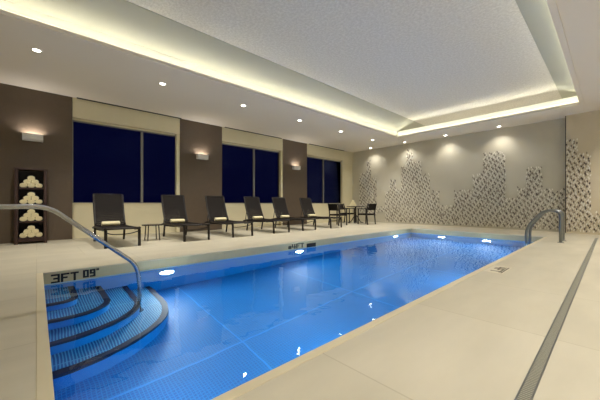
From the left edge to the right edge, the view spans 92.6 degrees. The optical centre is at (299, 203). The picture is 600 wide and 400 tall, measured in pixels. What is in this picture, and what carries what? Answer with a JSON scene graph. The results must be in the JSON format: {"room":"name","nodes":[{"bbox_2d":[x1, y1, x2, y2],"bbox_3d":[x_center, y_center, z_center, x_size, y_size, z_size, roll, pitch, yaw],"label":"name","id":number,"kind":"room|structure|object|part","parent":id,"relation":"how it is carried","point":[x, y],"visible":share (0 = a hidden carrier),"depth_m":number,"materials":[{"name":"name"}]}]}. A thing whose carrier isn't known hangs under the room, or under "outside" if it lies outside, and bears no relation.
{"room":"indoor swimming pool","nodes":[
{"label":"indoor swimming pool","id":0,"kind":"room"},
{"bbox_2d":[0,83,71,243],"bbox_3d":[-6.828,-0.950,5.982,3.240,3.600,0.350,0,0,-43],"label":"wall pier","id":1,"kind":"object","parent":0,"point":[25,110],"visible":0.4,"depth_m":6.54,"materials":[{"name":"brown paint"}]},
{"bbox_2d":[22,132,42,141],"bbox_3d":[-5.988,-1.495,6.428,0.344,0.160,0.130,0,0,-43],"label":"wall sconce","id":2,"kind":"object","parent":1,"relation":"attached to","point":[25,136],"visible":1,"depth_m":6.39,"materials":[{"name":"white glass"}]},
{"bbox_2d":[180,119,221,231],"bbox_3d":[-3.242,-0.950,9.277,1.380,3.600,0.350,0,0,-43],"label":"wall pier","id":3,"kind":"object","parent":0,"point":[199,178],"visible":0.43,"depth_m":9.09,"materials":[{"name":"brown paint"}]},
{"bbox_2d":[196,154,207,159],"bbox_3d":[-3.095,-1.495,9.087,0.344,0.160,0.130,0,0,-43],"label":"wall sconce","id":4,"kind":"object","parent":3,"relation":"attached to","point":[198,156],"visible":1,"depth_m":9.02,"materials":[{"name":"white glass"}]},
{"bbox_2d":[72,118,351,238],"bbox_3d":[-1.563,-0.950,10.820,11.100,3.600,0.350,0,0,-43],"label":"wall","id":5,"kind":"structure","parent":0,"point":[136,215],"depth_m":8.39,"materials":[{"name":"beige paint"}]},
{"bbox_2d":[72,120,174,203],"bbox_3d":[-4.688,-1.044,7.939,2.560,2.072,0.115,0,0,-43],"label":"window","id":6,"kind":"structure","parent":5,"relation":"in","point":[140,131],"depth_m":8.11,"materials":[{"name":"silver metal"}]},
{"bbox_3d":[-4.664,-0.016,7.913,2.552,0.016,0.044,0,0,-43],"label":"sill","id":7,"kind":"part","parent":6,"relation":"part of","materials":[{"name":"beige paint"}]},
{"bbox_2d":[72,98,179,134],"bbox_3d":[-4.620,-2.349,7.865,2.554,0.478,0.125,0,0,-43],"label":"trim","id":8,"kind":"structure","parent":5,"relation":"attached to","point":[81,109],"depth_m":7.68,"materials":[{"name":"beige paint"}]},
{"bbox_2d":[175,134,179,231],"bbox_3d":[-3.718,-0.627,8.699,0.097,2.955,0.118,0,0,-43],"label":"trim","id":9,"kind":"structure","parent":5,"relation":"attached to","point":[177,136],"depth_m":8.66,"materials":[{"name":"beige paint"}]},
{"bbox_2d":[222,143,278,203],"bbox_3d":[-1.761,-1.044,10.629,2.630,2.072,0.115,0,0,-43],"label":"window","id":10,"kind":"structure","parent":5,"relation":"in","point":[253,149],"depth_m":10.67,"materials":[{"name":"silver metal"}]},
{"bbox_3d":[-1.737,-0.016,10.602,2.622,0.016,0.044,0,0,-43],"label":"sill","id":11,"kind":"part","parent":10,"relation":"part of","materials":[{"name":"beige paint"}]},
{"bbox_2d":[222,127,282,150],"bbox_3d":[-1.693,-2.349,10.555,2.624,0.478,0.125,0,0,-43],"label":"trim","id":12,"kind":"structure","parent":5,"relation":"attached to","point":[232,136],"depth_m":10.41,"materials":[{"name":"beige paint"}]},
{"bbox_2d":[279,151,282,224],"bbox_3d":[-0.765,-0.627,11.412,0.097,2.955,0.118,0,0,-43],"label":"trim","id":13,"kind":"structure","parent":5,"relation":"attached to","point":[280,152],"depth_m":11.39,"materials":[{"name":"beige paint"}]},
{"bbox_2d":[308,157,340,203],"bbox_3d":[1.111,-1.044,13.267,2.510,2.072,0.115,0,0,-43],"label":"window","id":14,"kind":"structure","parent":5,"relation":"in","point":[337,164],"depth_m":13.93,"materials":[{"name":"silver metal"}]},
{"bbox_3d":[1.533,-1.045,13.702,1.240,2.010,0.007,0,0,-43],"label":"pane","id":15,"kind":"part","parent":14,"relation":"part of","materials":[{"name":"clear glass"}]},
{"bbox_2d":[307,144,343,160],"bbox_3d":[1.253,-2.349,13.262,2.707,0.478,0.125,0,0,-43],"label":"trim","id":16,"kind":"structure","parent":5,"relation":"attached to","point":[312,150],"depth_m":13.05,"materials":[{"name":"beige paint"}]},
{"bbox_2d":[341,161,343,220],"bbox_3d":[2.062,-0.627,14.011,0.097,2.955,0.118,0,0,-43],"label":"trim","id":17,"kind":"structure","parent":5,"relation":"attached to","point":[342,162],"depth_m":13.98,"materials":[{"name":"beige paint"}]},
{"bbox_2d":[277,139,306,224],"bbox_3d":[-0.308,-0.950,11.974,1.330,3.600,0.350,0,0,-43],"label":"wall pier","id":18,"kind":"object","parent":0,"point":[294,153],"visible":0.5,"depth_m":11.77,"materials":[{"name":"brown paint"}]},
{"bbox_2d":[292,165,300,169],"bbox_3d":[-0.149,-1.495,11.794,0.344,0.160,0.130,0,0,-43],"label":"wall sconce","id":19,"kind":"object","parent":18,"relation":"attached to","point":[294,167],"visible":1,"depth_m":11.75,"materials":[{"name":"white glass"}]},
{"bbox_2d":[0,221,599,399],"bbox_3d":[1.145,1.000,5.567,14.820,0.300,11.850,0,0,-43],"label":"floor","id":20,"kind":"structure","parent":0,"point":[479,337],"depth_m":2.01,"materials":[{"name":"tile"}]},
{"bbox_2d":[13,167,47,244],"bbox_3d":[-5.867,0.043,6.260,0.534,1.615,0.402,0,0,-43],"label":"towel rack","id":21,"kind":"object","parent":20,"relation":"on","point":[20,174],"visible":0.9,"depth_m":6.28,"materials":[{"name":"brown wood"}]},
{"bbox_3d":[-6.035,0.035,6.106,0.055,1.530,0.380,0,0,-43],"label":"panel","id":22,"kind":"part","parent":21,"relation":"part of","materials":[{"name":"brown wood"}]},
{"bbox_2d":[19,233,26,237],"bbox_3d":[-5.955,0.671,6.173,0.126,0.097,0.300,0,0,-43],"label":"rolled towel","id":23,"kind":"object","parent":21,"relation":"on","point":[22,235],"visible":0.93,"depth_m":6.07,"materials":[{"name":"beige fabric"}]},
{"bbox_2d":[23,229,30,233],"bbox_3d":[-5.910,0.592,6.215,0.126,0.097,0.300,0,0,-43],"label":"rolled towel","id":24,"kind":"object","parent":23,"relation":"on","point":[26,231],"visible":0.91,"depth_m":6.11,"materials":[{"name":"beige fabric"}]},
{"bbox_2d":[27,225,34,229],"bbox_3d":[-5.865,0.513,6.256,0.126,0.097,0.300,0,0,-43],"label":"rolled towel","id":25,"kind":"object","parent":24,"relation":"on","point":[30,227],"visible":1,"depth_m":6.16,"materials":[{"name":"white fabric"}]},
{"bbox_3d":[-5.867,-0.748,6.260,0.534,0.035,0.402,0,0,-43],"label":"panel","id":26,"kind":"part","parent":21,"relation":"part of","materials":[{"name":"brown wood"}]},
{"bbox_2d":[27,183,34,187],"bbox_3d":[-5.865,-0.399,6.256,0.126,0.097,0.300,0,0,-43],"label":"rolled towel","id":27,"kind":"object","parent":21,"relation":"on","point":[30,185],"visible":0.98,"depth_m":6.15,"materials":[{"name":"white fabric"}]},
{"bbox_2d":[27,216,34,220],"bbox_3d":[-5.865,0.321,6.256,0.126,0.097,0.300,0,0,-43],"label":"rolled towel","id":28,"kind":"object","parent":21,"relation":"on","point":[31,218],"visible":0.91,"depth_m":6.15,"materials":[{"name":"beige fabric"}]},
{"bbox_2d":[18,236,43,239],"bbox_3d":[-5.865,0.735,6.257,0.400,0.030,0.364,0,0,-43],"label":"shelf","id":29,"kind":"object","parent":21,"relation":"attached to","point":[19,238],"depth_m":6.16,"materials":[{"name":"brown wood"}]},
{"bbox_2d":[18,220,43,222],"bbox_3d":[-5.865,0.385,6.257,0.400,0.030,0.364,0,0,-43],"label":"shelf","id":30,"kind":"object","parent":21,"relation":"attached to","point":[42,221],"depth_m":6.15,"materials":[{"name":"brown wood"}]},
{"bbox_2d":[18,187,43,189],"bbox_3d":[-5.865,-0.335,6.257,0.400,0.030,0.364,0,0,-43],"label":"shelf","id":31,"kind":"object","parent":21,"relation":"attached to","point":[19,188],"depth_m":6.23,"materials":[{"name":"brown wood"}]},
{"bbox_3d":[-5.753,0.776,6.135,0.400,0.043,0.020,0,0,-43],"label":"rail","id":32,"kind":"part","parent":21,"relation":"part of","materials":[{"name":"brown wood"}]},
{"bbox_3d":[-5.992,0.010,6.396,0.400,1.480,0.012,0,0,-43],"label":"panel","id":33,"kind":"part","parent":21,"relation":"part of","materials":[{"name":"black wood"}]},
{"bbox_2d":[35,183,42,187],"bbox_3d":[-5.775,-0.399,6.338,0.126,0.097,0.300,0,0,-43],"label":"rolled towel","id":34,"kind":"object","parent":21,"relation":"on","point":[38,185],"visible":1,"depth_m":6.24,"materials":[{"name":"white fabric"}]},
{"bbox_2d":[35,216,42,220],"bbox_3d":[-5.775,0.321,6.338,0.126,0.097,0.300,0,0,-43],"label":"rolled towel","id":35,"kind":"object","parent":21,"relation":"on","point":[39,218],"visible":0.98,"depth_m":6.24,"materials":[{"name":"beige fabric"}]},
{"bbox_2d":[35,232,42,236],"bbox_3d":[-5.775,0.671,6.338,0.126,0.097,0.300,0,0,-43],"label":"rolled towel","id":36,"kind":"object","parent":21,"relation":"on","point":[39,234],"visible":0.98,"depth_m":6.24,"materials":[{"name":"beige fabric"}]},
{"bbox_3d":[-5.700,0.035,6.414,0.055,1.530,0.380,0,0,-43],"label":"panel","id":37,"kind":"part","parent":21,"relation":"part of","materials":[{"name":"brown wood"}]},
{"bbox_3d":[-5.955,-0.399,6.173,0.126,0.097,0.300,0,0,-43],"label":"rolled towel","id":38,"kind":"object","parent":21,"relation":"on","visible":0},
{"bbox_3d":[-5.910,-0.478,6.215,0.126,0.097,0.300,0,0,-43],"label":"rolled towel","id":39,"kind":"object","parent":38,"relation":"on","visible":0},
{"bbox_2d":[27,176,34,180],"bbox_3d":[-5.865,-0.557,6.256,0.126,0.097,0.300,0,0,-43],"label":"rolled towel","id":40,"kind":"object","parent":39,"relation":"on","point":[31,178],"visible":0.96,"depth_m":6.15,"materials":[{"name":"white fabric"}]},
{"bbox_3d":[-5.865,0.671,6.256,0.126,0.097,0.300,0,0,-43],"label":"rolled towel","id":41,"kind":"object","parent":21,"relation":"on","visible":0},
{"bbox_2d":[31,228,38,233],"bbox_3d":[-5.820,0.592,6.297,0.126,0.097,0.300,0,0,-43],"label":"rolled towel","id":42,"kind":"object","parent":41,"relation":"on","point":[35,230],"visible":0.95,"depth_m":6.19,"materials":[{"name":"beige fabric"}]},
{"bbox_3d":[-5.955,0.321,6.173,0.126,0.097,0.300,0,0,-43],"label":"rolled towel","id":43,"kind":"object","parent":21,"relation":"on","visible":0},
{"bbox_3d":[-5.910,0.242,6.215,0.126,0.097,0.300,0,0,-43],"label":"rolled towel","id":44,"kind":"object","parent":43,"relation":"on","visible":0},
{"bbox_2d":[27,209,34,213],"bbox_3d":[-5.865,0.163,6.256,0.126,0.097,0.300,0,0,-43],"label":"rolled towel","id":45,"kind":"object","parent":44,"relation":"on","point":[30,211],"visible":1,"depth_m":6.15,"materials":[{"name":"white fabric"}]},
{"bbox_2d":[92,193,140,248],"bbox_3d":[-4.035,0.304,6.253,0.632,1.104,1.666,0,0,-43],"label":"sun lounger","id":46,"kind":"object","parent":20,"relation":"on","point":[104,205],"visible":1,"depth_m":6.68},
{"bbox_3d":[-3.819,0.660,5.593,0.056,0.382,0.400,0,0,-43],"label":"leg","id":47,"kind":"part","parent":46,"relation":"part of","materials":[{"name":"black metal"}]},
{"bbox_3d":[-4.476,0.131,6.733,0.620,0.759,0.350,0,0,-43],"label":"frame","id":48,"kind":"part","parent":46,"relation":"part of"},
{"bbox_3d":[-4.476,0.135,6.733,0.556,0.724,0.312,0,0,-43],"label":"backrest","id":49,"kind":"part","parent":46,"relation":"part of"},
{"bbox_2d":[101,221,119,225],"bbox_3d":[-4.323,0.446,6.552,0.350,0.104,0.117,0,0,-43],"label":"rolled towel","id":50,"kind":"object","parent":46,"relation":"on","point":[104,223],"visible":1,"depth_m":6.51,"materials":[{"name":"white fabric"}]},
{"bbox_3d":[-4.035,0.517,6.253,0.630,0.119,1.666,0,0,-43],"label":"seat frame","id":51,"kind":"part","parent":46,"relation":"part of","materials":[{"name":"black metal"}]},
{"bbox_3d":[-3.395,0.660,5.982,0.056,0.382,0.400,0,0,-43],"label":"leg","id":52,"kind":"part","parent":46,"relation":"part of","materials":[{"name":"black metal"}]},
{"bbox_2d":[142,224,162,240],"bbox_3d":[-3.467,0.664,6.729,0.440,0.373,0.440,0,0,-43],"label":"side table","id":53,"kind":"object","parent":20,"relation":"on","point":[145,225],"visible":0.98,"depth_m":6.68,"materials":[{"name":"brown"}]},
{"bbox_2d":[161,195,209,241],"bbox_3d":[-2.931,0.304,7.239,0.632,1.104,1.666,0,0,-43],"label":"sun lounger","id":54,"kind":"object","parent":20,"relation":"on","point":[171,204],"visible":1,"depth_m":7.64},
{"bbox_3d":[-3.372,0.131,7.720,0.620,0.759,0.350,0,0,-43],"label":"frame","id":55,"kind":"part","parent":54,"relation":"part of","materials":[{"name":"black metal"}]},
{"bbox_3d":[-3.372,0.135,7.720,0.556,0.724,0.312,0,0,-43],"label":"backrest","id":56,"kind":"part","parent":54,"relation":"part of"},
{"bbox_2d":[170,219,184,222],"bbox_3d":[-3.220,0.446,7.538,0.350,0.104,0.117,0,0,-43],"label":"rolled towel","id":57,"kind":"object","parent":54,"relation":"on","point":[171,220],"visible":1,"depth_m":7.49,"materials":[{"name":"white fabric"}]},
{"bbox_3d":[-2.716,0.660,6.579,0.056,0.382,0.400,0,0,-43],"label":"leg","id":58,"kind":"part","parent":54,"relation":"part of","materials":[{"name":"black metal"}]},
{"bbox_3d":[-2.931,0.517,7.239,0.630,0.119,1.666,0,0,-43],"label":"seat frame","id":59,"kind":"part","parent":54,"relation":"part of","materials":[{"name":"black metal"}]},
{"bbox_3d":[-2.292,0.660,6.969,0.056,0.382,0.400,0,0,-43],"label":"leg","id":60,"kind":"part","parent":54,"relation":"part of","materials":[{"name":"black metal"}]},
{"bbox_2d":[205,196,252,237],"bbox_3d":[-2.033,0.304,8.065,0.632,1.104,1.666,0,0,-43],"label":"sun lounger","id":61,"kind":"object","parent":20,"relation":"on","point":[216,203],"visible":0.96,"depth_m":8.47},
{"bbox_3d":[-2.474,0.135,8.545,0.556,0.724,0.312,0,0,-43],"label":"backrest","id":62,"kind":"part","parent":61,"relation":"part of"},
{"bbox_3d":[-2.474,0.131,8.545,0.620,0.759,0.350,0,0,-43],"label":"frame","id":63,"kind":"part","parent":61,"relation":"part of","materials":[{"name":"black metal"}]},
{"bbox_2d":[214,217,226,220],"bbox_3d":[-2.321,0.446,8.364,0.350,0.104,0.117,0,0,-43],"label":"rolled towel","id":64,"kind":"object","parent":61,"relation":"on","point":[220,218],"visible":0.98,"depth_m":8.33,"materials":[{"name":"white fabric"}]},
{"bbox_3d":[-2.033,0.517,8.065,0.630,0.119,1.666,0,0,-43],"label":"seat frame","id":65,"kind":"part","parent":61,"relation":"part of","materials":[{"name":"black metal"}]},
{"bbox_3d":[-1.817,0.660,7.405,0.056,0.382,0.400,0,0,-43],"label":"leg","id":66,"kind":"part","parent":61,"relation":"part of","materials":[{"name":"black metal"}]},
{"bbox_3d":[-1.393,0.660,7.795,0.056,0.382,0.400,0,0,-43],"label":"leg","id":67,"kind":"part","parent":61,"relation":"part of","materials":[{"name":"black metal"}]},
{"bbox_2d":[243,196,289,233],"bbox_3d":[-1.086,0.304,9.030,0.632,1.104,1.666,0,0,-43],"label":"sun lounger","id":68,"kind":"object","parent":20,"relation":"on","point":[252,204],"visible":0.96,"depth_m":9.41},
{"bbox_3d":[-1.527,0.135,9.510,0.556,0.724,0.312,0,0,-43],"label":"backrest","id":69,"kind":"part","parent":68,"relation":"part of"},
{"bbox_3d":[-1.527,0.131,9.510,0.620,0.759,0.350,0,0,-43],"label":"frame","id":70,"kind":"part","parent":68,"relation":"part of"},
{"bbox_2d":[252,216,262,218],"bbox_3d":[-1.375,0.446,9.329,0.350,0.104,0.117,0,0,-43],"label":"rolled towel","id":71,"kind":"object","parent":68,"relation":"on","point":[253,217],"visible":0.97,"depth_m":9.27,"materials":[{"name":"beige fabric"}]},
{"bbox_3d":[-1.086,0.517,9.030,0.630,0.119,1.666,0,0,-43],"label":"seat frame","id":72,"kind":"part","parent":68,"relation":"part of","materials":[{"name":"black metal"}]},
{"bbox_3d":[-0.871,0.660,8.370,0.056,0.382,0.400,0,0,-43],"label":"leg","id":73,"kind":"part","parent":68,"relation":"part of","materials":[{"name":"black metal"}]},
{"bbox_2d":[36,228,546,399],"bbox_3d":[1.554,1.548,5.441,9.788,1.404,3.810,0,0,-43],"label":"swimming pool","id":74,"kind":"object","parent":20,"relation":"in","point":[44,378],"visible":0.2,"depth_m":3.59,"materials":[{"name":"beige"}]},
{"bbox_2d":[0,204,141,286],"bbox_3d":[-2.501,0.943,2.999,1.585,1.884,0.110,0,0,-43],"label":"handrail","id":75,"kind":"object","parent":74,"relation":"attached to","point":[132,262],"visible":0.77,"depth_m":3.08,"materials":[{"name":"silver metal"}]},
{"bbox_2d":[51,268,98,283],"bbox_3d":[-2.925,0.935,3.745,0.497,0.121,0.004,0,0,-43],"label":"depth marker","id":76,"kind":"object","parent":74,"relation":"attached to","point":[91,270],"visible":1,"depth_m":3.73,"materials":[{"name":"black"}]},
{"bbox_2d":[44,233,532,399],"bbox_3d":[1.554,1.010,5.441,9.548,0.001,3.570,0,0,-43],"label":"pool water","id":77,"kind":"object","parent":74,"relation":"in","point":[201,331],"visible":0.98,"depth_m":2.75,"materials":[{"name":"blue liquid"}]},
{"bbox_2d":[288,243,315,248],"bbox_3d":[0.059,0.941,6.487,0.854,0.118,0.005,0,0,-43],"label":"depth marker","id":78,"kind":"object","parent":74,"relation":"attached to","point":[308,244],"visible":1,"depth_m":6.49,"materials":[{"name":"black tile"}]},
{"bbox_3d":[0.263,0.955,6.675,0.300,0.090,0.005,0,0,-43],"label":"black plate","id":79,"kind":"part","parent":78,"relation":"part of","materials":[{"name":"black tile"}]},
{"bbox_2d":[272,197,315,230],"bbox_3d":[-0.244,0.304,9.872,0.632,1.104,1.666,0,0,-43],"label":"sun lounger","id":80,"kind":"object","parent":20,"relation":"on","point":[279,203],"visible":0.88,"depth_m":10.26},
{"bbox_3d":[-0.685,0.135,10.352,0.556,0.724,0.312,0,0,-43],"label":"backrest","id":81,"kind":"part","parent":80,"relation":"part of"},
{"bbox_3d":[-0.685,0.131,10.352,0.620,0.759,0.350,0,0,-43],"label":"frame","id":82,"kind":"part","parent":80,"relation":"part of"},
{"bbox_3d":[-0.244,0.517,9.872,0.630,0.119,1.666,0,0,-43],"label":"seat frame","id":83,"kind":"part","parent":80,"relation":"part of","materials":[{"name":"black metal"}]},
{"bbox_2d":[299,198,341,227],"bbox_3d":[0.744,0.304,10.807,0.632,1.104,1.666,0,0,-43],"label":"sun lounger","id":84,"kind":"object","parent":20,"relation":"on","point":[306,204],"visible":0.91,"depth_m":11.19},
{"bbox_3d":[0.303,0.131,11.287,0.620,0.759,0.350,0,0,-43],"label":"frame","id":85,"kind":"part","parent":84,"relation":"part of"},
{"bbox_3d":[0.303,0.135,11.287,0.556,0.724,0.312,0,0,-43],"label":"backrest","id":86,"kind":"part","parent":84,"relation":"part of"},
{"bbox_3d":[0.744,0.517,10.807,0.630,0.119,1.666,0,0,-43],"label":"seat frame","id":87,"kind":"part","parent":84,"relation":"part of","materials":[{"name":"black metal"}]},
{"bbox_2d":[328,203,346,225],"bbox_3d":[1.496,0.413,11.493,0.624,0.880,0.556,0,0,-43],"label":"armchair","id":88,"kind":"object","parent":20,"relation":"on","point":[332,207],"visible":0.96,"depth_m":11.36,"materials":[{"name":"black metal"}]},
{"bbox_3d":[1.300,0.124,11.312,0.092,0.274,0.470,0,0,-43],"label":"backrest","id":89,"kind":"part","parent":88,"relation":"part of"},
{"bbox_3d":[1.535,0.432,11.528,0.480,0.065,0.490,0,0,-43],"label":"seat","id":90,"kind":"part","parent":88,"relation":"part of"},
{"bbox_2d":[339,204,354,222],"bbox_3d":[2.092,0.413,12.979,0.624,0.880,0.556,0,0,37],"label":"armchair","id":91,"kind":"object","parent":20,"relation":"on","point":[341,206],"visible":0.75,"depth_m":12.99,"materials":[{"name":"black metal"}]},
{"bbox_2d":[347,206,364,222],"bbox_3d":[2.488,0.476,12.811,0.800,0.751,0.800,0,0,-43],"label":"dining table","id":92,"kind":"object","parent":20,"relation":"on","point":[355,215],"visible":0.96,"depth_m":12.74,"materials":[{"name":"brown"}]},
{"bbox_2d":[357,203,376,224],"bbox_3d":[2.838,0.413,12.098,0.556,0.880,0.624,0,0,-37],"label":"armchair","id":93,"kind":"object","parent":20,"relation":"on","point":[371,206],"visible":0.98,"depth_m":11.98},
{"bbox_3d":[2.999,0.124,11.886,0.470,0.274,0.092,0,0,-37],"label":"backrest","id":94,"kind":"part","parent":93,"relation":"part of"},
{"bbox_2d":[485,265,510,273],"bbox_3d":[2.571,0.849,3.720,0.500,0.003,0.200,0,0,-43],"label":"depth marker","id":95,"kind":"object","parent":20,"relation":"on","point":[494,269],"visible":1,"depth_m":3.71,"materials":[{"name":"beige tile"}]},
{"bbox_2d":[525,209,565,245],"bbox_3d":[5.677,1.084,6.643,0.570,1.932,0.700,0,0,-43],"label":"rails","id":96,"kind":"object","parent":20,"relation":"attached to","point":[528,235],"visible":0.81,"depth_m":6.56,"materials":[{"name":"silver metal"}]},
{"bbox_2d":[514,238,597,399],"bbox_3d":[3.397,0.849,3.475,10.906,0.003,0.054,0,0,-43],"label":"linear drain","id":97,"kind":"object","parent":20,"relation":"on","point":[529,386],"visible":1,"depth_m":1.73,"materials":[{"name":"silver metal"}]},
{"bbox_2d":[0,0,599,152],"bbox_3d":[1.108,-2.620,5.534,14.720,0.060,11.850,0,0,-43],"label":"ceiling","id":98,"kind":"structure","parent":0,"point":[66,66],"depth_m":6.37,"materials":[{"name":"beige paint"}]},
{"bbox_2d":[30,48,41,52],"bbox_3d":[-4.432,-2.586,4.823,0.150,0.007,0.150,0,0,-43],"label":"recessed light","id":99,"kind":"object","parent":98,"relation":"in","point":[32,49],"visible":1,"depth_m":4.83,"materials":[{"name":"white"}]},
{"bbox_2d":[77,97,181,118],"bbox_3d":[-4.508,-2.581,7.817,2.500,0.018,0.052,0,0,-43],"label":"ceiling vent","id":100,"kind":"object","parent":98,"relation":"in","point":[77,97],"visible":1,"depth_m":7.70,"materials":[{"name":"grey metal"}]},
{"bbox_2d":[224,127,281,138],"bbox_3d":[-1.629,-2.581,10.463,2.440,0.018,0.052,0,0,-43],"label":"ceiling vent","id":101,"kind":"object","parent":98,"relation":"in","point":[224,127],"visible":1,"depth_m":10.34,"materials":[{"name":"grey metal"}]},
{"bbox_2d":[0,0,578,135],"bbox_3d":[1.009,-2.725,5.110,12.640,0.230,5.480,0,0,-43],"label":"trim","id":102,"kind":"structure","parent":98,"relation":"attached to","point":[4,5],"depth_m":6.25,"materials":[{"name":"white paint"}]},
{"bbox_2d":[5,0,576,131],"bbox_3d":[1.399,-2.950,5.468,13.960,0.600,5.640,0,0,-43],"label":"cove lighting","id":103,"kind":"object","parent":98,"relation":"attached to","point":[124,20],"depth_m":5.52,"materials":[{"name":"beige paint"}]},
{"bbox_2d":[0,0,583,137],"bbox_3d":[1.009,-2.580,5.110,12.350,0.017,5.190,0,0,-43],"label":"trim","id":104,"kind":"structure","parent":98,"relation":"attached to","point":[552,5],"depth_m":5.14,"materials":[{"name":"beige paint"}]},
{"bbox_2d":[126,0,561,125],"bbox_3d":[1.377,-3.200,5.448,14.000,0.100,5.740,0,0,-43],"label":"ceiling","id":105,"kind":"structure","parent":0,"point":[424,62],"depth_m":5.70,"materials":[{"name":"white paint"}]},
{"bbox_2d":[352,118,564,229],"bbox_3d":[5.317,-1.225,11.683,0.200,4.150,8.490,0,0,-43],"label":"wall","id":106,"kind":"structure","parent":0,"point":[451,163],"depth_m":10.47,"materials":[{"name":"beige paint"}]},
{"bbox_2d":[352,220,558,231],"bbox_3d":[5.324,0.815,11.519,0.012,0.070,7.940,0,0,-43],"label":"baseboard","id":107,"kind":"structure","parent":106,"relation":"attached to","point":[514,228],"depth_m":10.54,"materials":[{"name":"beige tile"}]},
{"bbox_2d":[359,149,564,229],"bbox_3d":[5.461,-0.773,11.356,0.006,3.175,7.518,0,0,-43],"label":"mosaic","id":108,"kind":"object","parent":106,"relation":"attached to","point":[491,158],"visible":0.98,"depth_m":10.43,"materials":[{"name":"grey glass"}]},
{"bbox_2d":[566,110,599,231],"bbox_3d":[9.165,-1.225,7.274,0.500,4.150,3.510,0,0,-43],"label":"wall","id":109,"kind":"structure","parent":0,"point":[585,126],"depth_m":8.10,"materials":[{"name":"paint"}]},
{"bbox_2d":[565,116,565,232],"bbox_3d":[7.809,-0.869,8.428,0.025,3.438,0.020,0,0,-43],"label":"trim","id":110,"kind":"structure","parent":109,"relation":"attached to","point":[565,116],"depth_m":8.42,"materials":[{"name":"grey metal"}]},
{"bbox_2d":[566,138,599,232],"bbox_3d":[8.501,-0.537,7.604,0.006,2.713,2.136,0,0,-43],"label":"mosaic","id":111,"kind":"object","parent":109,"relation":"attached to","point":[574,158],"visible":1,"depth_m":8.19,"materials":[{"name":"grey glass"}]},
{"bbox_2d":[566,231,599,234],"bbox_3d":[8.909,0.815,7.174,0.012,0.070,3.310,0,0,-43],"label":"baseboard","id":112,"kind":"structure","parent":109,"relation":"attached to","point":[574,232],"depth_m":8.14,"materials":[{"name":"tile"}]}
]}

